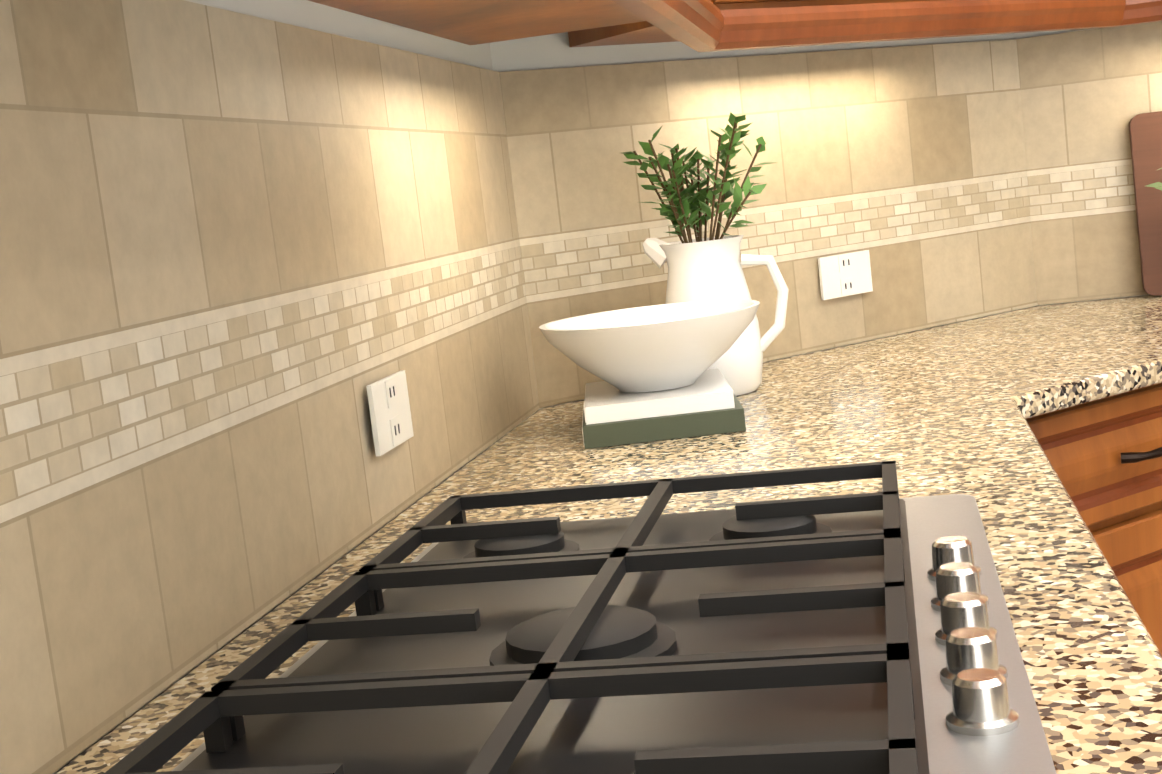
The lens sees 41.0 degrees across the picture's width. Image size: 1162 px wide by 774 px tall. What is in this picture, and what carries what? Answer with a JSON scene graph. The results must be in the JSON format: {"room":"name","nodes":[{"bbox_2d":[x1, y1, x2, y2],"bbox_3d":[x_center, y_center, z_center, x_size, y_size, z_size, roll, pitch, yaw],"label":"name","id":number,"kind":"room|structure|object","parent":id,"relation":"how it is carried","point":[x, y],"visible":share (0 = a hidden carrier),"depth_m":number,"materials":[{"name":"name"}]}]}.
{"room":"kitchen","nodes":[
{"label":"kitchen","id":0,"kind":"room"},
{"bbox_2d":[53,0,1148,773],"bbox_3d":[1.371,-0.448,0.857,3.750,2.800,4.110,-5,7,11],"label":"wall","id":1,"kind":"structure","parent":0,"point":[543,52],"depth_m":2.30,"materials":[{"name":"beige paint"}]},
{"bbox_2d":[0,0,539,773],"bbox_3d":[-0.384,0.012,0.776,0.007,0.501,3.156,-5,7,11],"label":"tile backsplash","id":2,"kind":"structure","parent":1,"relation":"attached to","point":[244,260],"depth_m":1.23,"materials":[{"name":"beige tile"}]},
{"bbox_2d":[366,370,413,455],"bbox_3d":[-0.197,0.026,1.619,0.007,0.072,0.116,-5,7,11],"label":"outlet","id":3,"kind":"object","parent":2,"relation":"attached to","point":[390,411],"visible":0.94,"depth_m":1.60,"materials":[{"name":"white plastic"}]},
{"bbox_2d":[308,0,727,44],"bbox_3d":[-0.118,-0.935,1.667,0.340,1.025,0.790,-5,7,11],"label":"upper cabinet","id":4,"kind":"object","parent":1,"relation":"attached to","point":[469,22],"depth_m":1.85,"materials":[{"name":"brown wood"}]},
{"bbox_2d":[724,0,795,11],"bbox_3d":[0.285,-1.090,2.131,0.310,1.098,0.310,-5,7,11],"label":"upper cabinet","id":5,"kind":"object","parent":1,"relation":"attached to","point":[729,5],"depth_m":2.13,"materials":[{"name":"brown wood"}]},
{"bbox_2d":[499,39,1037,407],"bbox_3d":[0.373,-0.309,2.624,1.137,0.501,0.007,-11,9,-33],"label":"tile backsplash","id":6,"kind":"structure","parent":1,"relation":"attached to","point":[905,166],"depth_m":2.62,"materials":[{"name":"beige tile"}]},
{"bbox_2d":[818,250,872,299],"bbox_3d":[0.455,-0.192,2.666,0.116,0.072,0.007,-11,9,-33],"label":"outlet","id":7,"kind":"object","parent":6,"relation":"attached to","point":[843,275],"visible":1,"depth_m":2.66,"materials":[{"name":"white plastic"}]},
{"bbox_2d":[569,0,1123,51],"bbox_3d":[0.370,-1.084,2.394,0.842,1.025,0.843,-5,7,11],"label":"upper cabinet","id":8,"kind":"object","parent":1,"relation":"attached to","point":[709,25],"depth_m":2.24,"materials":[{"name":"brown wood"}]},
{"bbox_2d":[1016,21,1161,304],"bbox_3d":[1.518,-0.466,2.799,1.386,0.501,0.007,-5,7,11],"label":"tile backsplash","id":9,"kind":"structure","parent":1,"relation":"attached to","point":[1087,96],"depth_m":2.91,"materials":[{"name":"beige tile"}]},
{"bbox_2d":[1080,0,1161,23],"bbox_3d":[1.153,-1.200,2.586,0.619,1.025,0.340,-5,7,11],"label":"upper cabinet","id":10,"kind":"object","parent":1,"relation":"attached to","point":[1130,7],"depth_m":2.53,"materials":[{"name":"brown wood"}]},
{"bbox_3d":[1.853,1.182,1.156,8.420,0.600,13.640,-5,7,11],"label":"floor","id":11,"kind":"structure","parent":0,"visible":0},
{"bbox_2d":[1026,383,1161,654],"bbox_3d":[0.632,0.415,2.454,0.876,0.876,0.877,-5,7,11],"label":"base cabinet","id":12,"kind":"object","parent":11,"relation":"on","point":[1104,456],"visible":0.1,"depth_m":1.94,"materials":[{"name":"brown wood"}]},
{"bbox_2d":[54,295,1161,773],"bbox_3d":[0.798,0.118,0.985,2.211,0.032,3.966,-5,7,11],"label":"countertop","id":13,"kind":"structure","parent":12,"relation":"on","point":[946,409],"depth_m":1.67,"materials":[{"name":"stone"}]},
{"bbox_2d":[104,461,1056,773],"bbox_3d":[0.030,0.163,1.015,0.490,0.048,0.850,-5,7,11],"label":"cooktop","id":14,"kind":"object","parent":13,"relation":"in","point":[868,633],"visible":1,"depth_m":0.96,"materials":[{"name":"silver metal"}]},
{"bbox_2d":[582,368,745,448],"bbox_3d":[0.102,0.024,2.045,0.201,0.050,0.260,-7,7,1],"label":"books","id":15,"kind":"object","parent":13,"relation":"on","point":[707,402],"visible":0.9,"depth_m":1.92,"materials":[{"name":"grey paper"}]},
{"bbox_2d":[539,299,759,392],"bbox_3d":[0.094,-0.048,2.036,0.290,0.095,0.290,-5,7,11],"label":"bowl","id":16,"kind":"object","parent":15,"relation":"on","point":[660,347],"visible":1,"depth_m":1.95,"materials":[{"name":"white ceramic"}]},
{"bbox_2d":[623,112,788,395],"bbox_3d":[0.184,-0.189,2.242,0.226,0.403,0.170,-5,7,11],"label":"pitcher","id":17,"kind":"object","parent":13,"relation":"on","point":[700,268],"visible":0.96,"depth_m":2.22,"materials":[{"name":"white ceramic"}]},
{"bbox_2d":[623,112,778,256],"bbox_3d":[0.172,-0.289,2.227,0.226,0.200,0.166,-5,7,11],"label":"greenery","id":18,"kind":"object","parent":17,"relation":"on","point":[678,210],"depth_m":2.22,"materials":[{"name":"green plant"}]},
{"bbox_2d":[1129,111,1161,295],"bbox_3d":[1.255,-0.355,2.823,0.470,0.336,0.049,-5,7,11],"label":"cutting board","id":19,"kind":"object","parent":13,"relation":"on","point":[1145,131],"visible":0.9,"depth_m":2.85,"materials":[{"name":"brown wood"}]},
{"bbox_2d":[1146,168,1161,190],"bbox_3d":[1.113,-0.285,2.643,0.278,0.277,0.167,-5,7,11],"label":"plant","id":20,"kind":"object","parent":13,"relation":"on","point":[1157,185],"visible":1,"depth_m":2.68,"materials":[{"name":"green plant"}]}
]}

